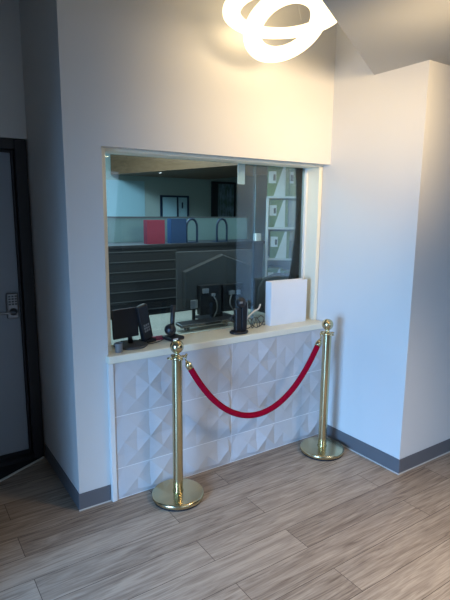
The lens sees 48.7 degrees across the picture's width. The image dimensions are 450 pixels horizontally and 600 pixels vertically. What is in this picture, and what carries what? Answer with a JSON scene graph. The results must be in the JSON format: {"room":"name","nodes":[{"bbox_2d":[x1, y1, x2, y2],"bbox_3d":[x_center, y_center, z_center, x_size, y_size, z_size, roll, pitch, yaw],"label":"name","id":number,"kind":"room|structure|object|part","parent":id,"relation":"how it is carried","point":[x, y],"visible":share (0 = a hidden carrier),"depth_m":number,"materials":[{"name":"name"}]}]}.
{"room":"reception lobby","nodes":[
{"label":"reception lobby","id":0,"kind":"room"},
{"bbox_2d":[0,0,26,139],"bbox_3d":[-1.806,-0.365,2.877,1.300,3.050,0.120,-6,12,-33],"label":"wall","id":1,"kind":"structure","parent":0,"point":[12,99],"depth_m":2.98,"materials":[{"name":"paint"}]},
{"bbox_2d":[0,138,43,466],"bbox_3d":[-1.746,0.092,2.986,1.147,2.112,0.137,-6,12,-33],"label":"door","id":2,"kind":"structure","parent":1,"relation":"attached to","point":[21,425],"depth_m":3.25,"materials":[{"name":"grey paint"}]},
{"bbox_3d":[-1.393,0.083,3.175,0.134,0.048,0.055,-6,12,-33],"label":"lever handle","id":3,"kind":"part","parent":2,"relation":"part of","materials":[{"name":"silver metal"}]},
{"bbox_2d":[19,0,67,475],"bbox_3d":[-1.068,-0.389,3.049,0.120,3.050,0.655,-6,12,-33],"label":"wall","id":4,"kind":"structure","parent":0,"point":[32,17],"depth_m":2.95,"materials":[{"name":"paint"}]},
{"bbox_2d":[45,444,78,508],"bbox_3d":[-1.033,1.095,3.127,0.006,0.102,0.735,-6,12,-33],"label":"baseboard","id":5,"kind":"structure","parent":4,"relation":"attached to","point":[53,462],"depth_m":3.08,"materials":[{"name":"plastic"}]},
{"bbox_2d":[110,154,267,178],"bbox_3d":[-0.154,-1.676,5.518,1.415,0.490,2.400,-6,12,-33],"label":"ceiling","id":6,"kind":"structure","parent":0,"point":[120,164],"depth_m":5.66,"materials":[{"name":"white paint"}]},
{"bbox_2d":[44,0,336,493],"bbox_3d":[-0.097,-0.403,3.172,1.870,3.050,0.220,-6,12,-33],"label":"wall","id":7,"kind":"structure","parent":0,"point":[166,76],"depth_m":2.74,"materials":[{"name":"paint"}]},
{"bbox_2d":[79,485,110,509],"bbox_3d":[-0.751,1.142,2.874,0.189,0.102,0.006,-6,12,-33],"label":"baseboard","id":8,"kind":"structure","parent":7,"relation":"attached to","point":[103,494],"depth_m":2.87,"materials":[{"name":"plastic"}]},
{"bbox_2d":[79,500,111,510],"bbox_3d":[-0.749,1.190,2.878,0.191,0.006,0.004,-6,12,-33],"label":"trim","id":9,"kind":"structure","parent":7,"relation":"attached to","point":[109,500],"depth_m":2.87,"materials":[{"name":"silver metal"}]},
{"bbox_2d":[101,147,322,351],"bbox_3d":[-0.037,-0.344,3.266,1.669,1.133,0.150,-6,12,-33],"label":"window","id":10,"kind":"structure","parent":7,"relation":"in","point":[303,258],"depth_m":3.65,"materials":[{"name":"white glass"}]},
{"bbox_3d":[-0.254,-0.325,3.190,1.109,1.116,0.005,-6,12,-33],"label":"pane","id":11,"kind":"part","parent":10,"relation":"part of","materials":[{"name":"clear glass"}]},
{"bbox_3d":[0.386,-0.397,3.625,0.471,1.116,0.005,-6,12,-33],"label":"pane","id":12,"kind":"part","parent":10,"relation":"part of","materials":[{"name":"clear glass"}]},
{"bbox_2d":[106,318,322,364],"bbox_3d":[-0.019,0.243,3.326,1.685,0.045,0.261,-6,12,-33],"label":"window ledge","id":13,"kind":"object","parent":7,"relation":"attached to","point":[192,341],"visible":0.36,"depth_m":3.21,"materials":[{"name":"white stone"}]},
{"bbox_2d":[114,342,122,352],"bbox_3d":[-0.609,0.273,2.850,0.048,0.055,0.048,-6,12,-33],"label":"pen cup","id":14,"kind":"object","parent":13,"relation":"on","point":[118,345],"visible":1,"depth_m":2.83,"materials":[{"name":"grey plastic"}]},
{"bbox_2d":[111,307,147,349],"bbox_3d":[-0.572,0.162,2.970,0.217,0.232,0.204,-9,14,-42],"label":"display","id":15,"kind":"object","parent":13,"relation":"on","point":[124,321],"visible":0.87,"depth_m":2.94,"materials":[{"name":"black plastic"}]},
{"bbox_2d":[135,303,155,342],"bbox_3d":[-0.494,0.141,3.047,0.065,0.246,0.135,9,13,38],"label":"card terminal","id":16,"kind":"object","parent":13,"relation":"on","point":[144,324],"visible":0.95,"depth_m":3.02,"materials":[{"name":"black plastic"}]},
{"bbox_2d":[153,335,162,340],"bbox_3d":[-0.432,0.242,3.152,0.105,0.012,0.065,-6,12,-33],"label":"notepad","id":17,"kind":"object","parent":13,"relation":"on","point":[159,337],"visible":0.44,"depth_m":3.14,"materials":[{"name":"red paper"}]},
{"bbox_2d":[148,305,183,343],"bbox_3d":[-0.380,0.154,3.069,0.118,0.217,0.271,10,14,44],"label":"barcode scanner","id":18,"kind":"object","parent":13,"relation":"on","point":[170,329],"visible":0.96,"depth_m":3.11,"materials":[{"name":"black plastic"}]},
{"bbox_3d":[-0.329,0.131,3.144,0.036,0.198,0.040,10,14,44],"label":"stem","id":19,"kind":"part","parent":18,"relation":"part of","materials":[{"name":"black plastic"}]},
{"bbox_2d":[230,297,247,334],"bbox_3d":[0.095,0.102,3.311,0.133,0.242,0.100,-5,11,-28],"label":"card reader","id":20,"kind":"object","parent":13,"relation":"on","point":[240,314],"visible":1,"depth_m":3.31,"materials":[{"name":"black plastic"}]},
{"bbox_2d":[248,304,260,317],"bbox_3d":[0.194,0.107,3.489,0.033,0.137,0.199,10,14,43],"label":"loose cable","id":21,"kind":"object","parent":13,"relation":"on","point":[251,313],"visible":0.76,"depth_m":3.47,"materials":[{"name":"white plastic"}]},
{"bbox_2d":[247,315,264,328],"bbox_3d":[0.212,0.154,3.480,0.157,0.086,0.064,-6,12,-33],"label":"coiled cable","id":22,"kind":"object","parent":13,"relation":"on","point":[256,318],"visible":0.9,"depth_m":3.48,"materials":[{"name":"grey plastic"}]},
{"bbox_2d":[265,278,306,325],"bbox_3d":[0.448,0.011,3.624,0.337,0.315,0.065,-6,12,-32],"label":"box","id":23,"kind":"object","parent":13,"relation":"on","point":[285,300],"visible":0.94,"depth_m":3.58,"materials":[{"name":"white cardboard"}]},
{"bbox_2d":[107,328,324,501],"bbox_3d":[0.041,0.697,3.312,1.684,0.839,0.038,-6,12,-33],"label":"tiled panel","id":24,"kind":"object","parent":7,"relation":"attached to","point":[248,376],"visible":0.85,"depth_m":3.21,"materials":[{"name":"grey tile"}]},
{"bbox_3d":[-0.649,0.771,2.861,0.029,0.839,0.028,-6,12,-33],"label":"edge trim","id":25,"kind":"part","parent":24,"relation":"part of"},
{"bbox_2d":[105,154,291,279],"bbox_3d":[-0.714,-0.892,6.872,5.000,2.700,0.100,-6,12,-33],"label":"wall","id":26,"kind":"structure","parent":0,"point":[198,191],"depth_m":6.99,"materials":[{"name":"paint"}]},
{"bbox_2d":[106,180,144,215],"bbox_3d":[-1.739,-0.945,6.093,1.650,1.060,0.015,-6,12,-33],"label":"wall panel","id":27,"kind":"object","parent":26,"relation":"attached to","point":[124,197],"visible":0.14,"depth_m":6.34,"materials":[{"name":"paint"}]},
{"bbox_2d":[160,195,188,216],"bbox_3d":[-0.684,-1.074,6.779,0.430,0.690,0.030,-6,12,-33],"label":"door","id":28,"kind":"structure","parent":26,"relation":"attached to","point":[170,205],"depth_m":6.73,"materials":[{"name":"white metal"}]},
{"bbox_2d":[211,181,235,216],"bbox_3d":[-0.022,-1.298,7.189,0.410,0.800,0.030,-6,12,-33],"label":"framed poster","id":29,"kind":"object","parent":26,"relation":"attached to","point":[223,194],"visible":0.59,"depth_m":7.16,"materials":[{"name":"black"}]},
{"bbox_2d":[218,184,233,216],"bbox_3d":[0.006,-1.302,7.213,0.285,0.740,0.016,-6,12,-33],"label":"print","id":30,"kind":"object","parent":29,"relation":"attached to","point":[225,191],"depth_m":7.18},
{"bbox_2d":[0,434,449,599],"bbox_3d":[0.257,1.361,2.136,9.000,0.050,9.600,-6,12,-33],"label":"floor","id":31,"kind":"structure","parent":0,"point":[279,523],"depth_m":2.61,"materials":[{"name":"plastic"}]},
{"bbox_2d":[0,456,43,481],"bbox_3d":[-1.559,1.183,2.873,1.145,0.008,0.651,-6,12,-33],"label":"threshold","id":32,"kind":"object","parent":31,"relation":"on","point":[7,471],"visible":1,"depth_m":3.28,"materials":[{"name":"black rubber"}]},
{"bbox_2d":[152,340,203,511],"bbox_3d":[-0.276,0.703,2.890,0.311,0.970,0.311,-6,12,-31],"label":"stanchion","id":33,"kind":"object","parent":31,"relation":"on","point":[177,494],"visible":1,"depth_m":2.88,"materials":[{"name":"gold metal"}]},
{"bbox_2d":[184,332,321,417],"bbox_3d":[0.212,0.508,3.157,1.050,0.499,0.041,-6,12,-31],"label":"rope","id":34,"kind":"object","parent":33,"relation":"hanging from","point":[188,364],"visible":1,"depth_m":3.17,"materials":[{"name":"red fabric"}]},
{"bbox_2d":[110,309,264,343],"bbox_3d":[-0.374,0.596,3.737,1.550,0.880,0.650,-6,12,-33],"label":"office desk","id":35,"kind":"object","parent":31,"relation":"on","point":[158,322],"visible":0.09,"depth_m":3.64,"materials":[{"name":"white laminate"}]},
{"bbox_2d":[190,300,197,319],"bbox_3d":[-0.222,0.092,3.540,0.028,0.185,0.067,10,14,44],"label":"bracket","id":36,"kind":"object","parent":35,"relation":"on","point":[193,303],"visible":0.96,"depth_m":3.53,"materials":[{"name":"silver metal"}]},
{"bbox_3d":[-0.224,0.118,3.546,0.015,0.130,0.020,10,14,44],"label":"bracket post","id":37,"kind":"part","parent":36,"relation":"part of","materials":[{"name":"black plastic"}]},
{"bbox_3d":[-0.222,0.030,3.529,0.028,0.060,0.067,10,14,44],"label":"bracket plate","id":38,"kind":"part","parent":36,"relation":"part of","materials":[{"name":"silver metal"}]},
{"bbox_2d":[175,315,233,330],"bbox_3d":[-0.136,0.166,3.496,0.440,0.056,0.091,-7,12,-34],"label":"keyboard","id":39,"kind":"object","parent":35,"relation":"on","point":[224,320],"visible":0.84,"depth_m":3.46,"materials":[{"name":"black plastic"}]},
{"bbox_2d":[176,249,252,318],"bbox_3d":[-0.058,-0.115,3.768,0.660,0.515,0.236,-6,12,-31],"label":"partition","id":40,"kind":"object","parent":35,"relation":"on","point":[216,279],"visible":0.92,"depth_m":3.70,"materials":[{"name":"grey plastic"}]},
{"bbox_2d":[257,273,285,312],"bbox_3d":[0.555,0.358,4.341,0.569,1.139,0.598,1,10,0],"label":"office chair","id":41,"kind":"object","parent":31,"relation":"on","point":[261,295],"visible":0.06,"depth_m":4.45,"materials":[{"name":"black fabric"}]},
{"bbox_2d":[300,319,343,460],"bbox_3d":[0.698,0.606,3.477,0.311,0.970,0.311,-6,12,-31],"label":"stanchion","id":42,"kind":"object","parent":31,"relation":"on","point":[320,448],"visible":1,"depth_m":3.46,"materials":[{"name":"gold metal"}]},
{"bbox_2d":[316,22,442,459],"bbox_3d":[0.939,-0.438,3.420,0.130,3.050,0.957,-6,12,-33],"label":"wall","id":43,"kind":"structure","parent":0,"point":[378,182],"depth_m":3.25,"materials":[{"name":"paint"}]},
{"bbox_2d":[327,424,399,473],"bbox_3d":[0.941,1.039,3.536,0.006,0.102,0.709,-6,12,-33],"label":"baseboard","id":44,"kind":"structure","parent":43,"relation":"attached to","point":[392,463],"depth_m":3.48,"materials":[{"name":"plastic"}]},
{"bbox_2d":[322,0,449,74],"bbox_3d":[1.352,-1.126,0.069,8.800,0.508,5.555,-6,12,-33],"label":"ceiling","id":45,"kind":"structure","parent":0,"point":[388,35],"depth_m":2.35,"materials":[{"name":"paint"}]},
{"bbox_2d":[412,64,449,453],"bbox_3d":[2.469,-0.517,3.942,3.000,3.050,0.130,-6,12,-33],"label":"wall","id":46,"kind":"structure","parent":0,"point":[432,410],"depth_m":3.22,"materials":[{"name":"paint"}]},
{"bbox_2d":[327,437,449,474],"bbox_3d":[2.199,0.949,4.374,3.040,0.006,0.713,-6,12,-33],"label":"trim","id":47,"kind":"structure","parent":46,"relation":"attached to","point":[327,437],"depth_m":3.42,"materials":[{"name":"silver metal"}]},
{"bbox_2d":[399,439,449,472],"bbox_3d":[2.398,0.954,4.083,3.030,0.102,0.006,-6,12,-33],"label":"baseboard","id":48,"kind":"structure","parent":46,"relation":"attached to","point":[429,453],"depth_m":3.39,"materials":[{"name":"plastic"}]},
{"bbox_3d":[0.048,0.625,6.081,4.880,0.006,2.600,-6,12,-33],"label":"floor","id":49,"kind":"structure","parent":0,"visible":0},
{"bbox_2d":[107,216,247,242],"bbox_3d":[-0.624,0.027,4.750,1.950,1.628,0.145,-6,12,-33],"label":"privacy screen","id":50,"kind":"object","parent":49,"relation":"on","point":[120,229],"visible":0.21,"depth_m":4.73,"materials":[{"name":"clear glass"}]},
{"bbox_3d":[-0.587,-0.760,4.563,1.950,0.013,0.035,-6,12,-33],"label":"screen rail","id":51,"kind":"part","parent":50,"relation":"part of","materials":[{"name":"metal"}]},
{"bbox_2d":[108,239,264,319],"bbox_3d":[-0.510,0.180,4.538,1.900,1.403,0.365,-6,12,-33],"label":"credenza","id":52,"kind":"object","parent":49,"relation":"on","point":[139,272],"visible":0.29,"depth_m":4.21,"materials":[{"name":"black laminate"}]},
{"bbox_2d":[143,220,164,243],"bbox_3d":[-0.603,-0.581,4.233,0.165,0.200,0.070,-6,12,-33],"label":"binder","id":53,"kind":"object","parent":52,"relation":"on","point":[154,230],"visible":0.93,"depth_m":4.20,"materials":[{"name":"plastic"}]},
{"bbox_2d":[167,219,185,242],"bbox_3d":[-0.422,-0.605,4.352,0.150,0.210,0.070,-6,12,-33],"label":"binder","id":54,"kind":"object","parent":52,"relation":"on","point":[176,228],"visible":0.96,"depth_m":4.32,"materials":[{"name":"plastic"}]},
{"bbox_2d":[186,218,198,242],"bbox_3d":[-0.316,-0.623,4.438,0.128,0.217,0.102,-6,12,-33],"label":"bookend","id":55,"kind":"object","parent":52,"relation":"on","point":[190,219],"visible":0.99,"depth_m":4.39,"materials":[{"name":"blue metal"}]},
{"bbox_2d":[212,218,227,241],"bbox_3d":[-0.050,-0.652,4.614,0.128,0.217,0.102,-6,12,-33],"label":"bookend","id":56,"kind":"object","parent":52,"relation":"on","point":[220,219],"visible":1,"depth_m":4.57,"materials":[{"name":"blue metal"}]},
{"bbox_2d":[253,233,260,240],"bbox_3d":[0.310,-0.607,4.792,0.055,0.070,0.045,-6,12,-33],"label":"paper note","id":57,"kind":"object","parent":52,"relation":"on","point":[257,235],"visible":0.93,"depth_m":4.77,"materials":[{"name":"white paper"}]},
{"bbox_2d":[265,196,291,276],"bbox_3d":[0.567,-0.109,5.007,0.335,1.826,0.240,1,10,3],"label":"shelf unit","id":58,"kind":"object","parent":49,"relation":"on","point":[283,262],"visible":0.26,"depth_m":4.86,"materials":[{"name":"white wood"}]},
{"bbox_3d":[0.408,-0.112,5.015,0.018,1.826,0.240,1,10,3],"label":"panel","id":59,"kind":"part","parent":58,"relation":"part of","materials":[{"name":"white wood"}]},
{"bbox_2d":[267,266,282,275],"bbox_3d":[0.497,-0.228,4.983,0.150,0.200,0.193,1,10,3],"label":"carton","id":60,"kind":"object","parent":58,"relation":"on","point":[270,269],"visible":0.34,"depth_m":4.88,"materials":[{"name":"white cardboard"}]},
{"bbox_2d":[267,166,288,195],"bbox_3d":[0.514,-1.151,4.817,0.200,0.290,0.193,1,10,3],"label":"carton","id":61,"kind":"object","parent":58,"relation":"on","point":[278,177],"visible":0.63,"depth_m":4.73,"materials":[{"name":"green cardboard"}]},
{"bbox_2d":[268,200,288,226],"bbox_3d":[0.520,-0.848,4.871,0.185,0.262,0.193,1,10,3],"label":"carton","id":62,"kind":"object","parent":58,"relation":"on","point":[278,209],"visible":0.9,"depth_m":4.78,"materials":[{"name":"green cardboard"}]},
{"bbox_2d":[269,230,289,257],"bbox_3d":[0.538,-0.553,4.923,0.190,0.262,0.193,1,10,3],"label":"carton","id":63,"kind":"object","parent":58,"relation":"on","point":[279,241],"visible":0.95,"depth_m":4.83,"materials":[{"name":"green cardboard"}]},
{"bbox_2d":[288,201,291,226],"bbox_3d":[0.658,-0.840,4.867,0.082,0.250,0.180,1,10,3],"label":"carton","id":64,"kind":"object","parent":58,"relation":"on","point":[290,202],"visible":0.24,"depth_m":4.79,"materials":[{"name":"white cardboard"}]},
{"bbox_2d":[289,167,291,195],"bbox_3d":[0.670,-1.145,4.810,0.100,0.285,0.193,1,10,3],"label":"carton","id":65,"kind":"object","parent":58,"relation":"on","point":[290,168],"visible":0.22,"depth_m":4.73,"materials":[{"name":"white cardboard"}]},
{"bbox_3d":[1.164,-1.206,4.091,4.880,0.270,0.120,-6,12,-33],"label":"wall","id":66,"kind":"structure","parent":0,"visible":0},
{"bbox_2d":[237,164,244,183],"bbox_3d":[0.114,-0.891,3.460,0.060,0.166,0.004,-6,12,-33],"label":"strip","id":67,"kind":"object","parent":66,"relation":"hanging from","point":[241,167],"visible":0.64,"depth_m":3.46,"materials":[{"name":"white plastic"}]},
{"bbox_3d":[1.022,-1.515,0.503,9.000,0.100,6.950,-6,12,-33],"label":"ceiling","id":68,"kind":"structure","parent":0,"visible":0},
{"bbox_2d":[222,0,336,62],"bbox_3d":[0.319,-1.563,2.688,0.666,0.489,0.665,-6,12,-33],"label":"ring pendant light","id":69,"kind":"object","parent":68,"relation":"hanging from","point":[253,29],"visible":0.91,"depth_m":2.67,"materials":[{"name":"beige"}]}
]}

